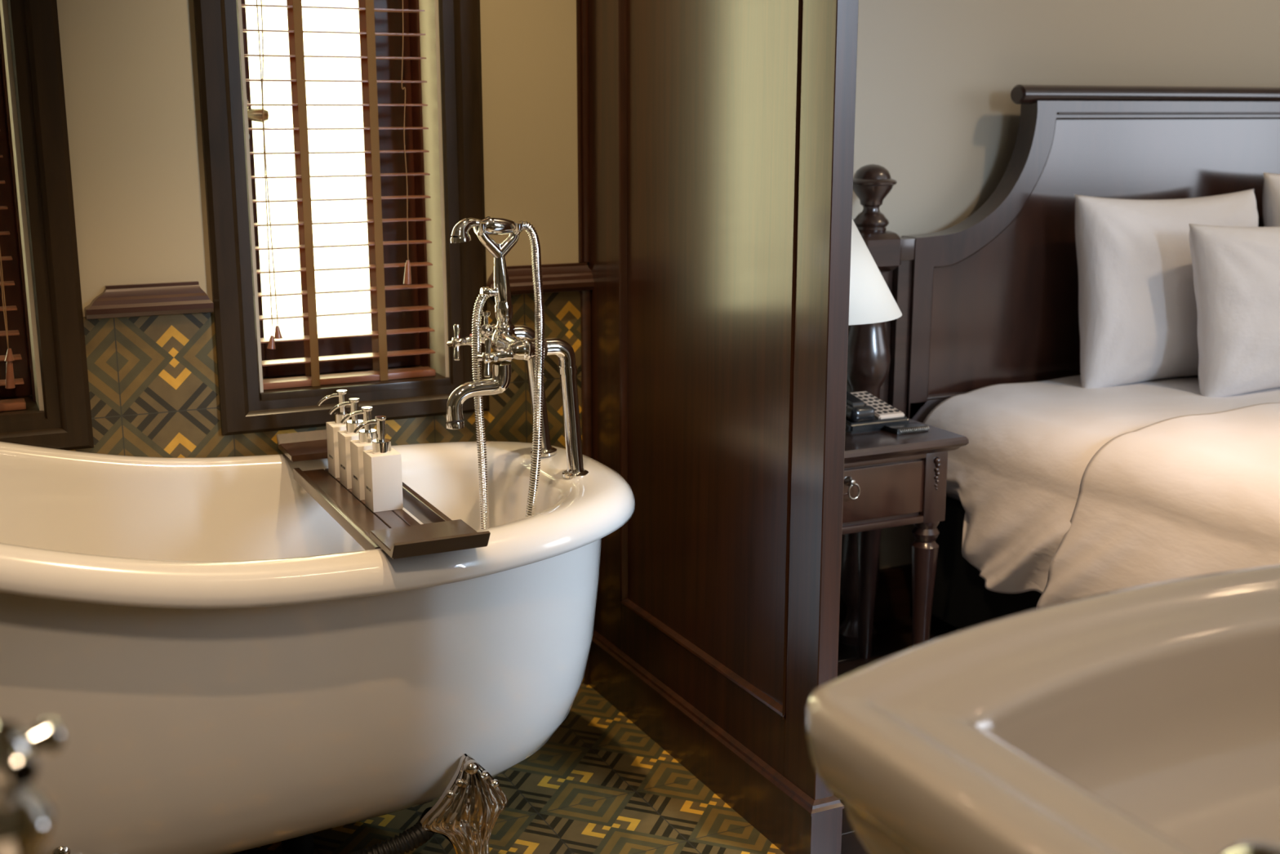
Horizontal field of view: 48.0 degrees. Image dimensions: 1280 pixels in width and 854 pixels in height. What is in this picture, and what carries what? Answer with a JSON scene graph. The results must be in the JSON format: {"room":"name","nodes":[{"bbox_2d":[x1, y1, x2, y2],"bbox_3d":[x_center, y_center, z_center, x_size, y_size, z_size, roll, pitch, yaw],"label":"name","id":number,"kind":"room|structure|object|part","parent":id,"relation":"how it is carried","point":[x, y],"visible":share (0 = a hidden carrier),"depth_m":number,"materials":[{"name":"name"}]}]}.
{"room":"hotel room","nodes":[
{"label":"hotel room","id":0,"kind":"room"},
{"bbox_2d":[7,0,587,395],"bbox_3d":[-1.640,-0.649,2.491,3.296,2.800,0.280,-6,14,-25],"label":"wall","id":1,"kind":"structure","parent":0,"point":[130,67],"depth_m":2.74,"materials":[{"name":"beige paint"}]},
{"bbox_2d":[0,0,93,449],"bbox_3d":[-1.363,-0.765,2.589,0.562,1.645,0.304,-6,14,-25],"label":"window","id":2,"kind":"structure","parent":1,"relation":"in","point":[60,418],"depth_m":2.67,"materials":[{"name":"dark wood"},{"name":"glass"}]},
{"bbox_2d":[0,129,26,411],"bbox_3d":[-1.328,-0.743,2.504,0.377,1.496,0.084,-6,14,-25],"label":"blind","id":3,"kind":"object","parent":2,"relation":"attached to","point":[10,381],"visible":1,"depth_m":2.68,"materials":[{"name":"brown wood"}]},
{"bbox_3d":[-1.168,-0.398,2.621,0.020,0.546,0.002,-6,14,-25],"label":"pull cord","id":4,"kind":"part","parent":3,"relation":"part of","materials":[{"name":"brown fabric"}]},
{"bbox_3d":[-1.165,-0.396,2.623,0.025,0.551,0.002,-6,14,-25],"label":"pull cord","id":5,"kind":"part","parent":3,"relation":"part of","materials":[{"name":"brown fabric"}]},
{"bbox_3d":[-1.334,-0.028,2.671,0.355,0.014,0.048,-6,14,-25],"label":"rail","id":6,"kind":"part","parent":3,"relation":"part of","materials":[{"name":"brown wood"}]},
{"bbox_3d":[-1.388,-0.776,2.639,0.376,1.491,0.040,-6,14,-25],"label":"sash","id":7,"kind":"part","parent":2,"relation":"part of","materials":[{"name":"brown wood"}]},
{"bbox_3d":[-1.366,-0.026,2.758,0.400,0.025,0.290,-6,14,-25],"label":"sill","id":8,"kind":"part","parent":2,"relation":"part of","materials":[{"name":"brown wood"}]},
{"bbox_2d":[84,280,213,319],"bbox_3d":[-0.938,-0.242,2.750,0.232,0.061,0.034,-6,14,-25],"label":"trim","id":9,"kind":"structure","parent":1,"relation":"attached to","point":[125,300],"depth_m":2.74,"materials":[{"name":"brown wood"}]},
{"bbox_2d":[67,290,583,683],"bbox_3d":[-1.587,0.297,2.562,3.276,0.921,0.006,-6,14,-25],"label":"tiled wall","id":10,"kind":"structure","parent":1,"relation":"attached to","point":[153,385],"depth_m":2.83,"materials":[{"name":"tile"}]},
{"bbox_2d":[193,0,488,435],"bbox_3d":[-0.641,-0.840,2.932,0.562,1.645,0.304,-6,14,-25],"label":"window","id":11,"kind":"structure","parent":1,"relation":"in","point":[221,42],"depth_m":2.97,"materials":[{"name":"dark wood"},{"name":"glass"}]},
{"bbox_3d":[-0.666,-0.851,2.982,0.376,1.491,0.040,-6,14,-25],"label":"sash","id":12,"kind":"part","parent":11,"relation":"part of","materials":[{"name":"wood"}]},
{"bbox_2d":[241,0,435,390],"bbox_3d":[-0.605,-0.818,2.847,0.389,1.496,0.084,-6,14,-25],"label":"blind","id":13,"kind":"object","parent":11,"relation":"attached to","point":[366,9],"visible":0.95,"depth_m":2.93,"materials":[{"name":"brown wood"}]},
{"bbox_3d":[-0.738,-0.535,2.822,0.007,0.682,0.002,-6,14,-25],"label":"pull cord","id":14,"kind":"part","parent":13,"relation":"part of","materials":[{"name":"beige fabric"}]},
{"bbox_3d":[-0.730,-0.536,2.820,0.012,0.679,0.002,-6,14,-25],"label":"pull cord","id":15,"kind":"part","parent":13,"relation":"part of","materials":[{"name":"beige fabric"}]},
{"bbox_3d":[-0.611,-0.103,3.014,0.367,0.014,0.048,-6,14,-25],"label":"rail","id":16,"kind":"part","parent":13,"relation":"part of","materials":[{"name":"brown wood"}]},
{"bbox_3d":[-0.476,-0.629,2.914,0.011,0.580,0.002,-6,14,-25],"label":"pull cord","id":17,"kind":"part","parent":13,"relation":"part of","materials":[{"name":"brown fabric"}]},
{"bbox_3d":[-0.644,-0.101,3.100,0.400,0.025,0.290,-6,14,-25],"label":"sill","id":18,"kind":"part","parent":11,"relation":"part of","materials":[{"name":"brown wood"}]},
{"bbox_2d":[486,262,594,294],"bbox_3d":[-0.204,-0.319,3.098,0.264,0.061,0.034,-6,14,-25],"label":"trim","id":19,"kind":"structure","parent":1,"relation":"attached to","point":[562,277],"depth_m":3.10,"materials":[{"name":"brown wood"}]},
{"bbox_2d":[576,0,589,262],"bbox_3d":[-0.121,-1.251,2.951,0.028,1.821,0.018,-6,14,-25],"label":"trim","id":20,"kind":"structure","parent":1,"relation":"attached to","point":[582,46],"depth_m":3.08,"materials":[{"name":"brown wood"}]},
{"bbox_2d":[580,289,591,684],"bbox_3d":[-0.119,0.148,3.251,0.024,0.918,0.024,-6,14,-25],"label":"trim","id":21,"kind":"structure","parent":1,"relation":"attached to","point":[585,295],"depth_m":3.19,"materials":[{"name":"brown wood"}]},
{"bbox_2d":[253,683,784,853],"bbox_3d":[-0.692,1.191,0.754,3.376,0.050,4.870,-6,14,-25],"label":"floor tiles","id":22,"kind":"structure","parent":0,"point":[599,784],"depth_m":2.74,"materials":[{"name":"tile"}]},
{"bbox_2d":[0,441,635,853],"bbox_3d":[-0.772,0.350,2.492,1.590,0.849,0.836,-6,14,-25],"label":"bathtub","id":23,"kind":"object","parent":22,"relation":"on","point":[222,667],"visible":0.86,"depth_m":2.31,"materials":[{"name":"white ceramic"}]},
{"bbox_2d":[275,429,490,559],"bbox_3d":[-0.482,0.118,2.567,0.154,0.066,0.831,-6,14,-25],"label":"tray","id":24,"kind":"object","parent":23,"relation":"on","point":[396,532],"visible":0.73,"depth_m":2.47,"materials":[{"name":"brown wood"}]},
{"bbox_3d":[-0.633,0.033,2.868,0.154,0.028,0.137,-6,14,-25],"label":"plate","id":25,"kind":"part","parent":24,"relation":"part of","materials":[{"name":"brown wood"}]},
{"bbox_2d":[316,389,351,478],"bbox_3d":[-0.579,0.012,2.759,0.075,0.164,0.055,-6,14,-25],"label":"soap dispenser","id":26,"kind":"object","parent":24,"relation":"on","point":[332,427],"visible":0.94,"depth_m":2.74,"materials":[{"name":"white ceramic"}]},
{"bbox_2d":[326,421,346,478],"bbox_3d":[-0.569,0.042,2.771,0.054,0.100,0.055,-6,14,-25],"label":"bottle","id":27,"kind":"object","parent":26,"relation":"attached to","point":[332,427],"depth_m":2.74,"materials":[{"name":"white ceramic"}]},
{"bbox_2d":[328,397,364,488],"bbox_3d":[-0.540,0.029,2.681,0.075,0.164,0.055,-6,14,-25],"label":"soap dispenser","id":28,"kind":"object","parent":24,"relation":"on","point":[344,437],"visible":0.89,"depth_m":2.67,"materials":[{"name":"white ceramic"}]},
{"bbox_2d":[337,430,359,488],"bbox_3d":[-0.531,0.059,2.693,0.054,0.100,0.055,-6,14,-25],"label":"bottle","id":29,"kind":"object","parent":28,"relation":"attached to","point":[344,437],"depth_m":2.67,"materials":[{"name":"white plastic"}]},
{"bbox_2d":[341,406,377,500],"bbox_3d":[-0.502,0.046,2.604,0.075,0.164,0.055,-6,14,-25],"label":"soap dispenser","id":30,"kind":"object","parent":24,"relation":"on","point":[366,435],"visible":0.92,"depth_m":2.59,"materials":[{"name":"white ceramic"}]},
{"bbox_2d":[350,437,377,500],"bbox_3d":[-0.492,0.076,2.615,0.054,0.100,0.055,-6,14,-25],"label":"bottle","id":31,"kind":"object","parent":30,"relation":"attached to","point":[357,446],"depth_m":2.59,"materials":[{"name":"white plastic"}]},
{"bbox_3d":[-0.483,0.132,2.571,0.144,0.038,0.580,-6,14,-25],"label":"rail","id":32,"kind":"part","parent":24,"relation":"part of","materials":[{"name":"brown wood"}]},
{"bbox_2d":[353,415,403,512],"bbox_3d":[-0.463,0.063,2.526,0.075,0.164,0.055,-6,14,-25],"label":"soap dispenser","id":33,"kind":"object","parent":24,"relation":"on","point":[382,464],"visible":1,"depth_m":2.51,"materials":[{"name":"white plastic"}]},
{"bbox_2d":[363,447,403,512],"bbox_3d":[-0.453,0.093,2.537,0.054,0.100,0.055,-6,14,-25],"label":"bottle","id":34,"kind":"object","parent":33,"relation":"attached to","point":[383,479],"depth_m":2.51,"materials":[{"name":"white plastic"}]},
{"bbox_3d":[-0.331,0.170,2.260,0.154,0.028,0.140,-6,14,-25],"label":"plate","id":35,"kind":"part","parent":24,"relation":"part of","materials":[{"name":"brown wood"}]},
{"bbox_2d":[445,222,588,479],"bbox_3d":[-0.246,-0.145,2.665,0.263,0.470,0.242,-6,14,-25],"label":"mixer","id":36,"kind":"object","parent":23,"relation":"on","point":[510,341],"visible":0.93,"depth_m":2.63,"materials":[{"name":"silver metal"}]},
{"bbox_3d":[-0.329,-0.163,2.717,0.056,0.025,0.025,-6,14,-25],"label":"handle","id":37,"kind":"part","parent":36,"relation":"part of","materials":[{"name":"silver metal"}]},
{"bbox_3d":[-0.295,-0.057,2.635,0.127,0.112,0.035,-6,14,-25],"label":"spout","id":38,"kind":"part","parent":36,"relation":"part of","materials":[{"name":"silver metal"}]},
{"bbox_2d":[471,287,493,530],"bbox_3d":[-0.295,0.007,2.692,0.040,0.541,0.049,-6,14,-25],"label":"shower hose","id":39,"kind":"object","parent":36,"relation":"hanging from","point":[477,317],"visible":0.78,"depth_m":2.69,"materials":[{"name":"silver metal"}]},
{"bbox_3d":[-0.281,-0.189,2.630,0.024,0.048,0.024,-6,14,-25],"label":"diverter knob","id":40,"kind":"part","parent":36,"relation":"part of","materials":[{"name":"silver metal"}]},
{"bbox_2d":[450,216,523,243],"bbox_3d":[-0.277,-0.358,2.601,0.138,0.045,0.038,-6,14,-25],"label":"shower","id":41,"kind":"object","parent":36,"relation":"on","point":[495,225],"visible":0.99,"depth_m":2.59,"materials":[{"name":"silver metal"}]},
{"bbox_2d":[480,286,497,297],"bbox_3d":[-0.274,-0.247,2.630,0.034,0.021,0.019,-6,14,-25],"label":"outlet","id":42,"kind":"object","parent":36,"relation":"attached to","point":[484,290],"depth_m":2.62,"materials":[{"name":"silver metal"}]},
{"bbox_3d":[-0.256,-0.127,2.571,0.056,0.025,0.025,-6,14,-25],"label":"handle","id":43,"kind":"part","parent":36,"relation":"part of","materials":[{"name":"silver metal"}]},
{"bbox_2d":[520,220,544,516],"bbox_3d":[-0.197,-0.074,2.631,0.048,0.594,0.154,-1,12,-3],"label":"shower hose","id":44,"kind":"object","parent":36,"relation":"attached to","point":[532,234],"visible":0.92,"depth_m":2.59,"materials":[{"name":"silver metal"}]},
{"bbox_3d":[-0.194,-0.051,2.809,0.064,0.217,0.052,-6,14,-25],"label":"post","id":45,"kind":"part","parent":36,"relation":"part of","materials":[{"name":"silver metal"}]},
{"bbox_3d":[-0.122,-0.015,2.662,0.058,0.217,0.052,-6,14,-25],"label":"post","id":46,"kind":"part","parent":36,"relation":"part of","materials":[{"name":"silver metal"}]},
{"bbox_2d":[231,806,435,853],"bbox_3d":[-0.538,0.735,2.507,0.382,0.088,0.123,-1,12,-5],"label":"hose","id":47,"kind":"object","parent":22,"relation":"on","point":[415,837],"visible":0.77,"depth_m":2.48,"materials":[{"name":"silver metal"}]},
{"bbox_2d":[806,564,1279,853],"bbox_3d":[0.645,0.634,1.201,0.900,0.846,0.703,-6,14,-25],"label":"basin","id":48,"kind":"object","parent":22,"relation":"on","point":[1145,718],"visible":1,"depth_m":1.22,"materials":[{"name":"beige ceramic"}]},
{"bbox_2d":[1220,840,1279,853],"bbox_3d":[0.356,0.266,0.748,0.052,0.080,0.147,-6,14,-25],"label":"tap","id":49,"kind":"object","parent":48,"relation":"on","point":[1251,846],"visible":1,"depth_m":0.78,"materials":[{"name":"silver metal"}]},
{"bbox_3d":[-0.627,0.781,0.533,0.900,0.846,0.703,-6,14,-25],"label":"basin","id":50,"kind":"object","parent":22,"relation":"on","visible":0},
{"bbox_2d":[0,718,64,853],"bbox_3d":[-0.308,0.236,0.662,0.055,0.179,0.124,2,12,7],"label":"tap","id":51,"kind":"object","parent":50,"relation":"on","point":[27,814],"visible":1,"depth_m":0.67,"materials":[{"name":"silver metal"}]},
{"bbox_3d":[-0.304,0.154,0.679,0.032,0.025,0.032,-6,14,-25],"label":"handle","id":52,"kind":"part","parent":51,"relation":"part of","materials":[{"name":"silver metal"}]},
{"bbox_2d":[587,0,858,853],"bbox_3d":[0.100,-0.688,2.669,0.068,2.800,1.032,-6,14,-25],"label":"wall","id":53,"kind":"structure","parent":0,"point":[829,28],"depth_m":2.52,"materials":[{"name":"brown wood"}]},
{"bbox_2d":[617,0,802,719],"bbox_3d":[0.112,-0.794,2.589,0.016,2.558,0.686,-6,14,-25],"label":"trim","id":54,"kind":"structure","parent":53,"relation":"attached to","point":[735,678],"depth_m":2.91,"materials":[{"name":"brown wood"}]},
{"bbox_2d":[626,0,798,706],"bbox_3d":[0.129,-0.796,2.597,0.026,2.557,0.690,-6,14,-25],"label":"partition panel","id":55,"kind":"object","parent":53,"relation":"attached to","point":[712,84],"visible":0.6,"depth_m":2.69,"materials":[{"name":"brown wood"}]},
{"bbox_2d":[833,614,962,853],"bbox_3d":[2.814,0.849,2.312,4.324,0.050,4.678,-6,14,-25],"label":"floor","id":56,"kind":"structure","parent":0,"point":[894,636],"depth_m":3.57,"materials":[{"name":"brown wood"}]},
{"bbox_2d":[841,418,968,658],"bbox_3d":[0.392,0.311,3.248,0.588,0.600,0.318,-6,14,-25],"label":"nightstand","id":57,"kind":"object","parent":56,"relation":"on","point":[891,480],"visible":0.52,"depth_m":3.17,"materials":[{"name":"brown wood"}]},
{"bbox_3d":[0.455,0.131,3.082,0.031,0.049,0.022,-6,14,-25],"label":"ring pull","id":58,"kind":"part","parent":57,"relation":"part of","materials":[{"name":"grey metal"}]},
{"bbox_3d":[0.548,0.284,3.450,0.062,0.567,0.062,-6,14,-25],"label":"leg","id":59,"kind":"part","parent":57,"relation":"part of","materials":[{"name":"brown wood"}]},
{"bbox_2d":[848,219,902,325],"bbox_3d":[0.367,-0.218,3.139,0.402,0.480,0.402,-6,14,-25],"label":"lampshade","id":60,"kind":"object","parent":57,"relation":"on","point":[871,300],"visible":0.06,"depth_m":3.00,"materials":[{"name":"white fabric"}]},
{"bbox_2d":[844,391,909,433],"bbox_3d":[0.503,-0.050,3.296,0.163,0.086,0.172,-6,14,-25],"label":"telephone","id":61,"kind":"object","parent":57,"relation":"on","point":[864,412],"visible":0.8,"depth_m":3.23,"materials":[{"name":"black plastic"}]},
{"bbox_3d":[0.537,-0.050,3.317,0.070,0.035,0.156,-6,14,-25],"label":"plate","id":62,"kind":"part","parent":61,"relation":"part of","materials":[{"name":"beige plastic"}]},
{"bbox_3d":[0.444,0.148,3.101,0.402,0.118,0.015,-6,14,-25],"label":"drawer","id":63,"kind":"part","parent":57,"relation":"part of","materials":[{"name":"brown wood"}]},
{"bbox_2d":[884,422,928,435],"bbox_3d":[0.599,0.003,3.222,0.083,0.014,0.056,-6,14,-25],"label":"notepad","id":64,"kind":"object","parent":57,"relation":"on","point":[913,427],"visible":1,"depth_m":3.21,"materials":[{"name":"black plastic"}]},
{"bbox_3d":[0.643,0.326,3.258,0.062,0.567,0.062,-6,14,-25],"label":"leg","id":65,"kind":"part","parent":57,"relation":"part of","materials":[{"name":"brown wood"}]},
{"bbox_2d":[838,84,1279,644],"bbox_3d":[1.905,-0.043,3.076,2.193,1.365,2.058,-6,14,-25],"label":"bed","id":66,"kind":"object","parent":56,"relation":"on","point":[988,298],"visible":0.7,"depth_m":3.60,"materials":[{"name":"brown wood"}]},
{"bbox_3d":[0.547,-0.042,3.506,0.117,1.180,0.117,-6,14,-25],"label":"post","id":67,"kind":"part","parent":66,"relation":"part of","materials":[{"name":"brown wood"}]},
{"bbox_3d":[0.615,-0.112,3.536,0.085,0.703,0.056,-6,14,-25],"label":"shoulder rail","id":68,"kind":"part","parent":66,"relation":"part of","materials":[{"name":"brown wood"}]},
{"bbox_3d":[1.919,0.210,3.103,1.680,0.140,1.935,-6,14,-25],"label":"mattress","id":69,"kind":"part","parent":66,"relation":"part of","materials":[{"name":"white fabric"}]},
{"bbox_3d":[1.476,-0.359,3.911,1.840,1.026,0.062,-6,14,-25],"label":"headboard","id":70,"kind":"part","parent":66,"relation":"part of","materials":[{"name":"brown wood"}]},
{"bbox_2d":[923,374,1279,593],"bbox_3d":[1.657,0.103,3.544,1.904,0.393,0.884,-6,14,-25],"label":"sheet","id":71,"kind":"object","parent":66,"relation":"on","point":[1016,480],"visible":0.56,"depth_m":3.28,"materials":[{"name":"white fabric"}]},
{"bbox_2d":[1075,188,1257,388],"bbox_3d":[1.353,-0.352,3.667,0.612,0.488,0.183,-6,14,-25],"label":"pillow","id":72,"kind":"object","parent":71,"relation":"on","point":[1138,311],"visible":0.65,"depth_m":3.55,"materials":[{"name":"white fabric"}]},
{"bbox_2d":[1188,223,1279,396],"bbox_3d":[1.636,-0.303,3.598,0.671,0.426,0.194,-6,14,-25],"label":"pillow","id":73,"kind":"object","parent":71,"relation":"on","point":[1236,270],"visible":0.99,"depth_m":3.45,"materials":[{"name":"white fabric"}]},
{"bbox_2d":[1262,172,1279,226],"bbox_3d":[2.005,-0.446,3.972,0.790,0.519,0.182,-6,14,-25],"label":"pillow","id":74,"kind":"object","parent":71,"relation":"on","point":[1271,188],"visible":0.27,"depth_m":3.78,"materials":[{"name":"white fabric"}]},
{"bbox_3d":[1.479,-0.480,3.879,1.739,0.696,0.030,-6,14,-25],"label":"headboard panel","id":75,"kind":"part","parent":66,"relation":"part of","materials":[{"name":"brown wood"}]},
{"bbox_3d":[1.487,-0.876,3.802,1.249,0.047,0.056,-6,14,-25],"label":"scroll rail","id":76,"kind":"part","parent":66,"relation":"part of","materials":[{"name":"brown wood"}]},
{"bbox_2d":[1036,402,1279,608],"bbox_3d":[2.018,0.270,2.801,1.920,0.506,1.459,-6,14,-25],"label":"duvet","id":77,"kind":"object","parent":66,"relation":"on","point":[1188,495],"visible":0.52,"depth_m":2.87,"materials":[{"name":"white fabric"}]},
{"bbox_2d":[846,0,1279,568],"bbox_3d":[1.765,-1.010,4.138,4.304,2.800,0.220,-6,14,-25],"label":"wall","id":78,"kind":"structure","parent":0,"point":[935,108],"depth_m":3.62,"materials":[{"name":"beige paint"}]},
{"bbox_2d":[839,564,912,625],"bbox_3d":[1.782,0.318,4.302,4.183,0.135,0.020,-6,14,-25],"label":"baseboard","id":79,"kind":"structure","parent":78,"relation":"attached to","point":[894,596],"depth_m":3.76,"materials":[{"name":"brown wood"}]}
]}

